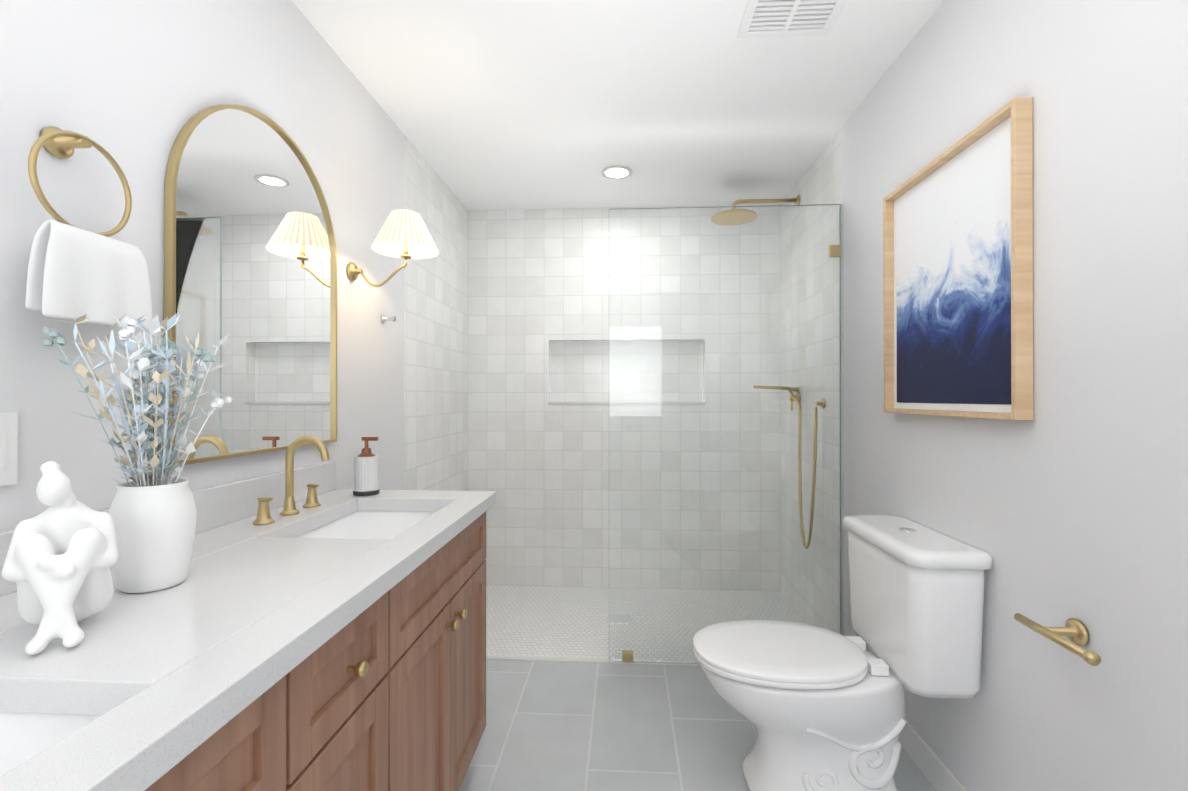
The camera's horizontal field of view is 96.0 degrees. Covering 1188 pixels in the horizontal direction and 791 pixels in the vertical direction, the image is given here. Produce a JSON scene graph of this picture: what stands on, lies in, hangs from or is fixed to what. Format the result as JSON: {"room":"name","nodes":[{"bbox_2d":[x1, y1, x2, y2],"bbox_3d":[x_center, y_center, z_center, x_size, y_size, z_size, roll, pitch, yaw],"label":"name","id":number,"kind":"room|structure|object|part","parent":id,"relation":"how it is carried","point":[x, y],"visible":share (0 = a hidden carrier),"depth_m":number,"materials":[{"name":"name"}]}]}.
{"room":"bathroom","nodes":[
{"label":"bathroom","id":0,"kind":"room"},
{"bbox_2d":[0,0,467,531],"bbox_3d":[-1.017,0.004,1.167,0.120,2.440,5.150,0,0,3],"label":"wall","id":1,"kind":"structure","parent":0,"point":[132,87],"depth_m":1.28,"materials":[{"name":"white paint"}]},
{"bbox_2d":[0,412,17,485],"bbox_3d":[-0.970,0.088,0.860,0.008,0.120,0.072,0,0,3],"label":"electrical outlet plate","id":2,"kind":"object","parent":1,"relation":"attached to","point":[8,448],"visible":1,"depth_m":0.88,"materials":[{"name":"white plastic"}]},
{"bbox_2d":[25,127,151,329],"bbox_3d":[-0.928,-0.304,0.972,0.076,0.350,0.210,0,0,3],"label":"towel ring","id":3,"kind":"object","parent":1,"relation":"attached to","point":[102,278],"visible":0.98,"depth_m":0.94,"materials":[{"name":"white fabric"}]},
{"bbox_2d":[25,220,151,329],"bbox_3d":[-0.910,-0.213,0.976,0.042,0.168,0.205,0,0,3],"label":"towel","id":4,"kind":"object","parent":3,"relation":"hanging from","point":[69,266],"depth_m":0.94,"materials":[{"name":"white fabric"}]},
{"bbox_2d":[0,461,335,595],"bbox_3d":[-0.958,0.274,0.928,0.019,0.100,1.862,0,0,3],"label":"backsplash","id":5,"kind":"structure","parent":1,"relation":"attached to","point":[216,505],"depth_m":1.34,"materials":[{"name":"white stone"}]},
{"bbox_2d":[164,104,336,465],"bbox_3d":[-0.924,-0.312,1.525,0.020,0.943,0.680,0,0,3],"label":"arched mirror","id":6,"kind":"object","parent":1,"relation":"attached to","point":[250,259],"visible":0.96,"depth_m":1.44,"materials":[{"name":"gold metal"}]},
{"bbox_2d":[381,315,395,322],"bbox_3d":[-0.865,-0.322,2.256,0.054,0.031,0.032,0,0,3],"label":"robe hook","id":7,"kind":"object","parent":1,"relation":"attached to","point":[384,319],"visible":1,"depth_m":2.25,"materials":[{"name":"silver metal"}]},
{"bbox_2d":[347,209,438,286],"bbox_3d":[-0.744,-0.538,1.989,0.326,0.270,0.237,0,0,3],"label":"sconce","id":8,"kind":"object","parent":1,"relation":"attached to","point":[405,235],"visible":1,"depth_m":1.96,"materials":[{"name":"white fabric"}]},
{"bbox_3d":[-0.699,-0.606,1.987,0.237,0.135,0.237,0,0,3],"label":"lamp shade","id":9,"kind":"part","parent":8,"relation":"part of","materials":[{"name":"white fabric"}]},
{"bbox_2d":[292,0,942,209],"bbox_3d":[0.041,-1.266,1.109,2.240,0.100,5.150,0,0,3],"label":"ceiling","id":10,"kind":"structure","parent":0,"point":[513,104],"depth_m":2.11,"materials":[{"name":"white paint"}]},
{"bbox_2d":[602,166,631,179],"bbox_3d":[0.124,-1.206,2.892,0.168,0.008,0.168,0,0,3],"label":"recessed light","id":11,"kind":"object","parent":10,"relation":"in","point":[617,172],"visible":0.98,"depth_m":2.89,"materials":[{"name":"white plastic"}]},
{"bbox_2d":[737,0,847,38],"bbox_3d":[0.623,-1.207,1.641,0.300,0.012,0.300,0,0,3],"label":"ceiling vent","id":12,"kind":"object","parent":10,"relation":"in","point":[773,18],"visible":1,"depth_m":1.71,"materials":[{"name":"white plastic"}]},
{"bbox_2d":[468,204,780,590],"bbox_3d":[0.183,0.012,3.551,2.000,2.440,0.250,0,0,3],"label":"wall","id":13,"kind":"structure","parent":0,"point":[540,299],"depth_m":3.43,"materials":[{"name":"tile"}]},
{"bbox_2d":[548,402,705,404],"bbox_3d":[0.208,0.050,3.466,1.010,0.020,0.096,0,0,3],"label":"sill","id":14,"kind":"structure","parent":13,"relation":"attached to","point":[612,403],"depth_m":3.42,"materials":[{"name":"stone"}]},
{"bbox_2d":[459,585,935,790],"bbox_3d":[0.041,1.274,1.101,2.240,0.100,5.150,0,0,3],"label":"floor","id":15,"kind":"structure","parent":0,"point":[568,726],"depth_m":2.15,"materials":[{"name":"tile"}]},
{"bbox_2d":[132,500,495,790],"bbox_3d":[-0.676,0.794,0.909,0.584,0.860,1.840,0,0,3],"label":"bathroom vanity","id":16,"kind":"object","parent":15,"relation":"on","point":[393,698],"depth_m":1.02,"materials":[{"name":"brown wood"}]},
{"bbox_2d":[0,488,495,790],"bbox_3d":[-0.677,0.344,0.911,0.582,0.040,1.862,0,0,3],"label":"countertop","id":17,"kind":"structure","parent":16,"relation":"on","point":[166,664],"depth_m":0.72,"materials":[{"name":"white stone"}]},
{"bbox_2d":[0,700,107,767],"bbox_3d":[-0.667,0.427,0.374,0.352,0.154,0.502,0,0,3],"label":"sink","id":18,"kind":"object","parent":17,"relation":"in","point":[25,725],"depth_m":0.61,"materials":[{"name":"white ceramic"}]},
{"bbox_2d":[2,461,117,654],"bbox_3d":[-0.716,0.205,0.721,0.126,0.232,0.136,0,0,3],"label":"sculpture","id":19,"kind":"object","parent":17,"relation":"on","point":[61,559],"visible":1,"depth_m":0.70,"materials":[{"name":"white ceramic"}]},
{"bbox_2d":[40,305,232,592],"bbox_3d":[-0.771,0.083,0.904,0.276,0.478,0.243,0,0,3],"label":"vase","id":20,"kind":"object","parent":17,"relation":"on","point":[153,512],"visible":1,"depth_m":0.88,"materials":[{"name":"white ceramic"}]},
{"bbox_2d":[248,436,331,523],"bbox_3d":[-0.790,0.218,1.463,0.137,0.216,0.258,0,0,3],"label":"faucet","id":21,"kind":"object","parent":17,"relation":"on","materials":[{"name":"gold metal"}]},
{"bbox_2d":[288,504,435,535],"bbox_3d":[-0.605,0.430,1.452,0.352,0.154,0.502,0,0,3],"label":"sink","id":22,"kind":"object","parent":17,"relation":"in","point":[365,519],"depth_m":1.68,"materials":[{"name":"white ceramic"}]},
{"bbox_2d":[353,437,379,495],"bbox_3d":[-0.752,0.231,1.767,0.082,0.188,0.082,0,0,3],"label":"soap dispenser","id":23,"kind":"object","parent":17,"relation":"on","point":[366,471],"visible":1,"depth_m":1.74,"materials":[{"name":"grey"}]},
{"bbox_2d":[486,656,699,665],"bbox_3d":[0.120,1.226,2.464,2.000,0.004,0.024,0,0,3],"label":"shower curb","id":24,"kind":"object","parent":15,"relation":"on","point":[565,660],"depth_m":2.47,"materials":[{"name":"stone"}]},
{"bbox_2d":[609,204,841,662],"bbox_3d":[0.592,0.180,2.440,1.048,2.086,0.024,0,0,3],"label":"glass","id":25,"kind":"object","parent":24,"relation":"on","point":[834,251],"visible":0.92,"depth_m":2.44,"materials":[{"name":"grey"}]},
{"bbox_2d":[608,614,629,623],"bbox_3d":[0.137,1.228,2.934,0.120,0.004,0.120,0,0,3],"label":"shower drain","id":26,"kind":"object","parent":15,"relation":"on","point":[623,620],"depth_m":2.93,"materials":[{"name":"silver metal"}]},
{"bbox_2d":[693,514,991,790],"bbox_3d":[0.696,0.818,1.666,0.767,0.814,0.498,0,0,3],"label":"toilet","id":27,"kind":"object","parent":15,"relation":"on","point":[820,708],"visible":1,"depth_m":1.54,"materials":[{"name":"white ceramic"}]},
{"bbox_3d":[0.590,0.798,1.672,0.554,0.042,0.390,0,0,3],"label":"seat","id":28,"kind":"part","parent":27,"relation":"part of","materials":[{"name":"white plastic"}]},
{"bbox_3d":[0.967,0.616,1.651,0.224,0.410,0.498,0,0,3],"label":"tank","id":29,"kind":"part","parent":27,"relation":"part of","materials":[{"name":"white ceramic"}]},
{"bbox_2d":[780,0,1187,790],"bbox_3d":[1.099,0.004,1.044,0.120,2.440,5.150,0,0,3],"label":"wall","id":30,"kind":"structure","parent":0,"point":[1069,500],"depth_m":1.23,"materials":[{"name":"white paint"}]},
{"bbox_2d":[711,195,799,225],"bbox_3d":[0.909,-1.066,3.027,0.485,0.127,0.254,0,0,3],"label":"shower head","id":31,"kind":"object","parent":30,"relation":"attached to","point":[738,213],"visible":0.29,"depth_m":3.01},
{"bbox_2d":[753,385,824,548],"bbox_3d":[1.016,0.364,2.830,0.248,0.847,0.436,0,0,3],"label":"shower","id":32,"kind":"object","parent":30,"relation":"attached to","point":[818,403],"depth_m":2.82,"materials":[{"name":"gold metal"}]},
{"bbox_2d":[898,719,967,790],"bbox_3d":[1.000,1.172,0.485,0.013,0.100,3.790,0,0,3],"label":"baseboard","id":33,"kind":"structure","parent":30,"relation":"attached to","point":[933,767],"depth_m":1.70,"materials":[{"name":"white paint"}]},
{"bbox_2d":[883,97,1032,419],"bbox_3d":[1.049,-0.327,1.606,0.042,0.775,0.655,0,0,3],"label":"picture frame","id":34,"kind":"object","parent":30,"relation":"attached to","point":[958,270],"visible":1,"depth_m":1.51,"materials":[{"name":"blue paper"}]},
{"bbox_2d":[896,124,1010,404],"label":"art","id":35,"kind":"object","parent":34,"relation":"attached to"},
{"bbox_2d":[1014,613,1100,665],"bbox_3d":[0.999,0.509,1.127,0.086,0.054,0.203,0,0,3],"label":"paper holder","id":36,"kind":"object","parent":30,"relation":"attached to","point":[1075,631],"visible":1,"depth_m":1.14,"materials":[{"name":"gold metal"}]}
]}

